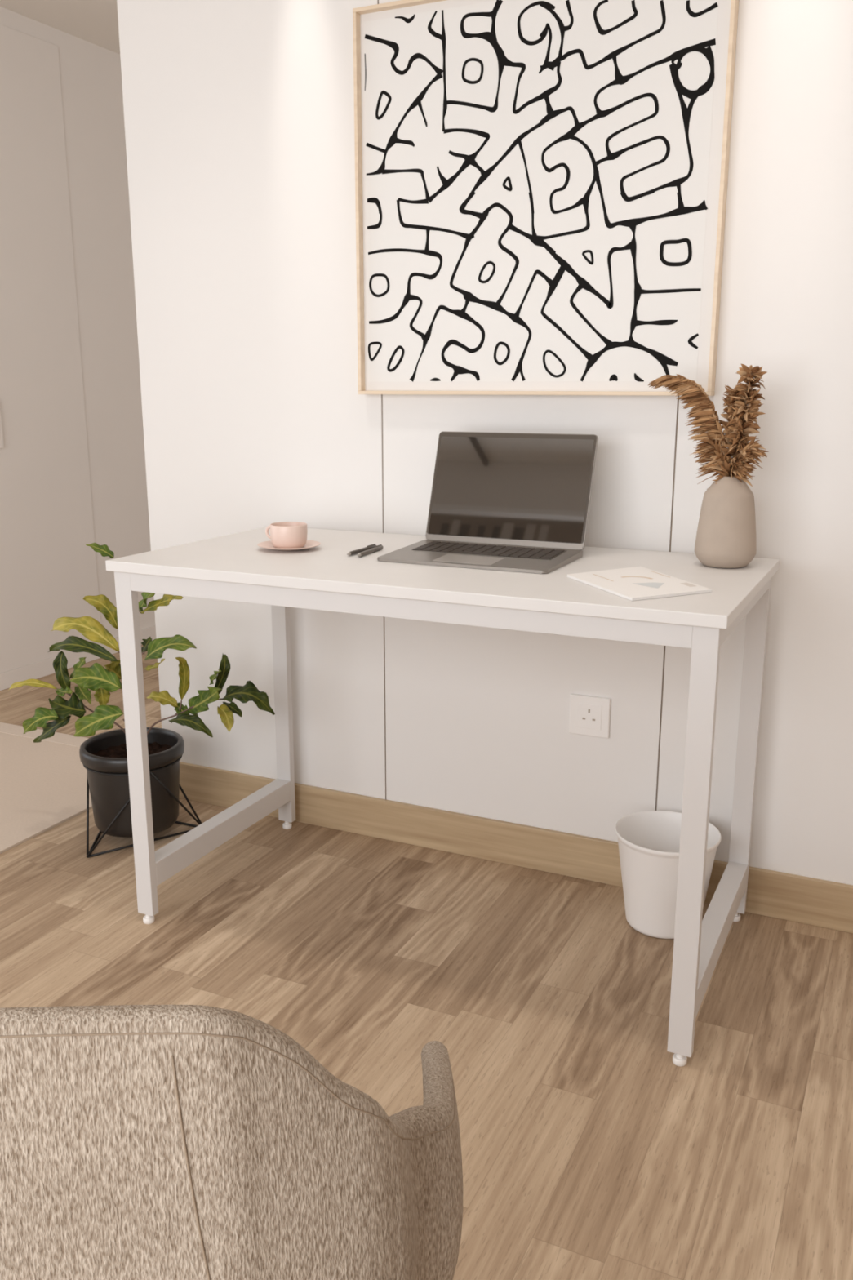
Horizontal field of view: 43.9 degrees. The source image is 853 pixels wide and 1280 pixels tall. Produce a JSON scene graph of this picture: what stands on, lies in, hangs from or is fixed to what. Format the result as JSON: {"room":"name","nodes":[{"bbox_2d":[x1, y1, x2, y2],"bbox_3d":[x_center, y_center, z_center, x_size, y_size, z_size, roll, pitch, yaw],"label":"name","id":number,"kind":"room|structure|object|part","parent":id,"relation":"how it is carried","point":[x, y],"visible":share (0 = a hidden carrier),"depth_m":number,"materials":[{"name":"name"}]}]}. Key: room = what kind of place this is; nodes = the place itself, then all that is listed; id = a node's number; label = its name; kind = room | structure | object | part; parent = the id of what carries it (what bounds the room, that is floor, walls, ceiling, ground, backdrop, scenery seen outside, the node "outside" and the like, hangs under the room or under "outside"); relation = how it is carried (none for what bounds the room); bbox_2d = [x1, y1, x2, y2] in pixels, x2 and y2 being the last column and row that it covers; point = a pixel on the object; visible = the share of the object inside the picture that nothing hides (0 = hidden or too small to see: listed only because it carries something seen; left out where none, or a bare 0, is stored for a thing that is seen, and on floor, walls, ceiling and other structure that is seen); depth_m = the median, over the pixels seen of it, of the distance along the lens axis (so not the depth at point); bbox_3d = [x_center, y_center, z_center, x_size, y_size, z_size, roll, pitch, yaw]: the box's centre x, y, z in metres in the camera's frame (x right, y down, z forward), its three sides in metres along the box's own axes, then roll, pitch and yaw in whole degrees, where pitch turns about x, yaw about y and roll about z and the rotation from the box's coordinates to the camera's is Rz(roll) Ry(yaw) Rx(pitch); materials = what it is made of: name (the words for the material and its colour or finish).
{"room":"home office","nodes":[
{"label":"home office","id":0,"kind":"room"},
{"bbox_2d":[0,0,119,54],"bbox_3d":[-0.659,-1.923,1.931,5.600,0.384,6.000,6,15,25],"label":"ceiling","id":1,"kind":"structure","parent":0,"point":[95,22],"depth_m":3.62,"materials":[{"name":"white paint"}]},
{"bbox_2d":[0,6,155,637],"bbox_3d":[-1.151,-1.163,4.487,0.120,2.298,2.250,6,15,25],"label":"wall","id":2,"kind":"structure","parent":0,"point":[91,86],"depth_m":4.10,"materials":[{"name":"beige paint"}]},
{"bbox_2d":[0,24,100,673],"bbox_3d":[-1.447,-0.979,3.717,0.020,2.178,0.665,6,15,25],"label":"door","id":3,"kind":"structure","parent":2,"relation":"in","point":[47,567],"depth_m":3.81,"materials":[{"name":"beige paint"}]},
{"bbox_3d":[-1.488,-0.750,3.676,0.014,0.165,0.020,6,15,25],"label":"handle","id":4,"kind":"part","parent":3,"relation":"part of","materials":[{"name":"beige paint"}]},
{"bbox_2d":[0,625,155,690],"bbox_3d":[-1.124,-0.054,4.657,0.010,0.062,2.200,6,15,25],"label":"baseboard","id":5,"kind":"structure","parent":2,"relation":"attached to","point":[43,668],"depth_m":3.99,"materials":[{"name":"white wood"}]},
{"bbox_2d":[0,644,852,1279],"bbox_3d":[-0.637,0.524,2.569,5.600,0.080,5.900,6,15,25],"label":"floor","id":6,"kind":"structure","parent":0,"point":[588,1153],"depth_m":1.88,"materials":[{"name":"brown wood"}]},
{"bbox_2d":[0,722,92,853],"bbox_3d":[-1.856,0.483,2.551,1.603,0.007,2.045,6,15,25],"label":"rug","id":7,"kind":"object","parent":6,"relation":"on","point":[43,784],"visible":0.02,"depth_m":2.91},
{"bbox_2d":[83,754,202,857],"bbox_3d":[-0.735,0.381,2.561,0.293,0.201,0.274,6,15,25],"label":"plant stand","id":8,"kind":"object","parent":6,"relation":"on","point":[198,821],"visible":0.54,"depth_m":2.50,"materials":[{"name":"black metal"}]},
{"bbox_3d":[-0.752,0.399,2.488,0.211,0.199,0.123,6,15,25],"label":"leg","id":9,"kind":"part","parent":8,"relation":"part of","materials":[{"name":"black metal"}]},
{"bbox_2d":[8,542,275,837],"bbox_3d":[-0.656,0.128,2.450,0.701,0.686,0.303,6,15,25],"label":"potted plant","id":10,"kind":"object","parent":8,"relation":"on","point":[104,752],"visible":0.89,"depth_m":2.45,"materials":[{"name":"green plant"}]},
{"bbox_3d":[-0.799,0.185,2.557,0.199,0.118,0.031,6,15,25],"label":"stem","id":11,"kind":"part","parent":10,"relation":"part of","materials":[{"name":"green plant"}]},
{"bbox_3d":[-0.707,0.346,2.562,0.243,0.208,0.243,6,15,25],"label":"pot","id":12,"kind":"part","parent":10,"relation":"part of","materials":[{"name":"black ceramic"}]},
{"bbox_3d":[-0.615,0.203,2.472,0.162,0.115,0.014,8,16,30],"label":"stem","id":13,"kind":"part","parent":10,"relation":"part of","materials":[{"name":"brown"}]},
{"bbox_3d":[-0.738,0.478,2.577,0.293,0.006,0.255,6,15,25],"label":"frame","id":14,"kind":"part","parent":8,"relation":"part of","materials":[{"name":"black metal"}]},
{"bbox_3d":[-0.650,0.378,2.574,0.152,0.198,0.171,6,15,25],"label":"leg","id":15,"kind":"part","parent":8,"relation":"part of","materials":[{"name":"black metal"}]},
{"bbox_2d":[0,1004,462,1279],"bbox_3d":[-0.250,0.505,0.816,0.549,0.786,0.490,0,14,0],"label":"armchair","id":16,"kind":"object","parent":6,"relation":"on","point":[138,1142],"visible":1,"depth_m":0.52,"materials":[{"name":"fabric"}]},
{"bbox_2d":[105,526,779,1066],"bbox_3d":[0.033,0.213,2.089,1.148,0.750,0.560,6,15,25],"label":"desk","id":17,"kind":"object","parent":6,"relation":"on","point":[233,567],"visible":0.94,"depth_m":1.88,"materials":[{"name":"white laminate"}]},
{"bbox_3d":[-0.570,0.214,2.084,0.038,0.710,0.018,6,15,25],"label":"leg","id":18,"kind":"part","parent":17,"relation":"part of","materials":[{"name":"white metal"}]},
{"bbox_3d":[-0.346,0.102,2.545,0.038,0.710,0.018,6,15,25],"label":"leg","id":19,"kind":"part","parent":17,"relation":"part of","materials":[{"name":"white wood"}]},
{"bbox_2d":[257,539,320,551],"bbox_3d":[-0.276,-0.189,2.128,0.127,0.011,0.127,6,15,25],"label":"saucer","id":20,"kind":"object","parent":17,"relation":"on","point":[309,544],"visible":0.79,"depth_m":2.12,"materials":[{"name":"ceramic"}]},
{"bbox_2d":[265,521,307,548],"bbox_3d":[-0.278,-0.211,2.126,0.074,0.046,0.082,-6,15,-23],"label":"cup","id":21,"kind":"object","parent":20,"relation":"on","point":[283,535],"visible":0.98,"depth_m":2.10,"materials":[{"name":"ceramic"}]},
{"bbox_3d":[-0.318,-0.217,2.142,0.022,0.030,0.007,8,16,29],"label":"handle","id":22,"kind":"part","parent":21,"relation":"part of","materials":[{"name":"ceramic"}]},
{"bbox_2d":[346,543,377,555],"bbox_3d":[-0.128,-0.177,2.083,0.008,0.010,0.114,7,15,26],"label":"pen","id":23,"kind":"object","parent":17,"relation":"on","point":[368,547],"visible":0.84,"depth_m":2.08,"materials":[{"name":"black plastic"}]},
{"bbox_2d":[356,544,383,556],"bbox_3d":[-0.111,-0.175,2.072,0.008,0.010,0.118,5,15,20],"label":"pen","id":24,"kind":"object","parent":17,"relation":"on","point":[380,547],"visible":1,"depth_m":2.07,"materials":[{"name":"black plastic"}]},
{"bbox_3d":[-0.079,-0.059,1.779,1.048,0.036,0.018,6,15,25],"label":"apron rail","id":25,"kind":"part","parent":17,"relation":"part of","materials":[{"name":"white wood"}]},
{"bbox_2d":[377,431,598,573],"bbox_3d":[0.119,-0.274,2.017,0.337,0.228,0.291,6,15,25],"label":"laptop","id":26,"kind":"object","parent":17,"relation":"on","point":[517,502],"visible":1,"depth_m":2.09,"materials":[{"name":"grey metal"}]},
{"bbox_3d":[0.165,-0.302,2.111,0.337,0.217,0.075,6,15,25],"label":"lid","id":27,"kind":"part","parent":26,"relation":"part of","materials":[{"name":"grey metal"}]},
{"bbox_2d":[566,566,711,600],"bbox_3d":[0.350,-0.096,1.759,0.162,0.005,0.251,-5,14,-19],"label":"brochure","id":28,"kind":"object","parent":17,"relation":"on","point":[636,583],"visible":1,"depth_m":1.74,"materials":[{"name":"white paper"}]},
{"bbox_3d":[0.412,0.323,1.633,0.038,0.710,0.018,6,15,25],"label":"leg","id":29,"kind":"part","parent":17,"relation":"part of","materials":[{"name":"white metal"}]},
{"bbox_2d":[694,476,756,568],"bbox_3d":[0.546,-0.216,1.920,0.109,0.162,0.109,6,15,25],"label":"vase","id":30,"kind":"object","parent":17,"relation":"on","point":[726,535],"visible":0.95,"depth_m":1.88,"materials":[{"name":"beige ceramic"}]},
{"bbox_2d":[648,373,731,484],"bbox_3d":[0.474,-0.358,1.916,0.160,0.241,0.036,7,15,27],"label":"plume","id":31,"kind":"object","parent":30,"relation":"in","point":[706,416],"visible":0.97,"depth_m":1.89,"materials":[{"name":"brown plant"}]},
{"bbox_2d":[693,433,730,489],"bbox_3d":[0.511,-0.307,1.903,0.067,0.129,0.064,2,14,7],"label":"plume","id":32,"kind":"object","parent":30,"relation":"in","point":[713,455],"visible":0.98,"depth_m":1.89,"materials":[{"name":"brown plant"}]},
{"bbox_2d":[713,385,752,479],"bbox_3d":[0.553,-0.345,1.903,0.070,0.222,0.071,6,15,25],"label":"plume","id":33,"kind":"object","parent":30,"relation":"in","point":[728,400],"visible":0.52,"depth_m":1.89,"materials":[{"name":"brown plant"}]},
{"bbox_2d":[715,364,767,475],"bbox_3d":[0.558,-0.359,1.883,0.078,0.258,0.069,-10,17,-35],"label":"plume","id":34,"kind":"object","parent":30,"relation":"in","point":[751,375],"visible":0.94,"depth_m":1.86,"materials":[{"name":"brown plant"}]},
{"bbox_3d":[0.558,-0.353,1.886,0.023,0.246,0.004,3,14,10],"label":"stem","id":35,"kind":"part","parent":34,"relation":"part of","materials":[{"name":"brown plant"}]},
{"bbox_2d":[730,435,768,486],"bbox_3d":[0.571,-0.300,1.879,0.068,0.126,0.062,6,15,25],"label":"plume","id":36,"kind":"object","parent":30,"relation":"in","point":[752,450],"visible":0.97,"depth_m":1.87,"materials":[{"name":"brown plant"}]},
{"bbox_3d":[0.524,-0.062,1.784,0.038,0.032,0.506,6,15,25],"label":"rail","id":37,"kind":"part","parent":17,"relation":"part of","materials":[{"name":"white wood"}]},
{"bbox_3d":[0.636,0.211,2.094,0.038,0.710,0.018,6,15,25],"label":"leg","id":38,"kind":"part","parent":17,"relation":"part of","materials":[{"name":"white metal"}]},
{"bbox_2d":[614,810,721,938],"bbox_3d":[0.484,0.481,2.146,0.209,0.202,0.209,6,15,25],"label":"waste bin","id":39,"kind":"object","parent":6,"relation":"on","point":[649,841],"visible":0.66,"depth_m":2.10,"materials":[{"name":"white plastic"}]},
{"bbox_2d":[116,0,852,884],"bbox_3d":[0.673,-0.713,1.980,2.989,2.600,0.120,6,15,25],"label":"wall","id":40,"kind":"structure","parent":0,"point":[239,114],"depth_m":2.31,"materials":[{"name":"white paint"}]},
{"bbox_2d":[179,761,852,933],"bbox_3d":[0.646,0.517,2.216,2.988,0.100,0.012,6,15,25],"label":"baseboard","id":41,"kind":"structure","parent":40,"relation":"attached to","point":[821,903],"depth_m":2.43,"materials":[{"name":"brown wood"}]},
{"bbox_2d":[352,0,738,395],"bbox_3d":[0.202,-0.872,2.083,0.760,0.760,0.034,6,15,25],"label":"framed print","id":42,"kind":"object","parent":40,"relation":"attached to","point":[541,185],"visible":1,"depth_m":2.07,"materials":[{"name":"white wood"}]},
{"bbox_2d":[568,693,610,738],"bbox_3d":[0.351,0.164,2.275,0.088,0.088,0.010,6,15,25],"label":"wall socket","id":43,"kind":"object","parent":40,"relation":"attached to","point":[589,715],"visible":1,"depth_m":2.27,"materials":[{"name":"white plastic"}]}
]}

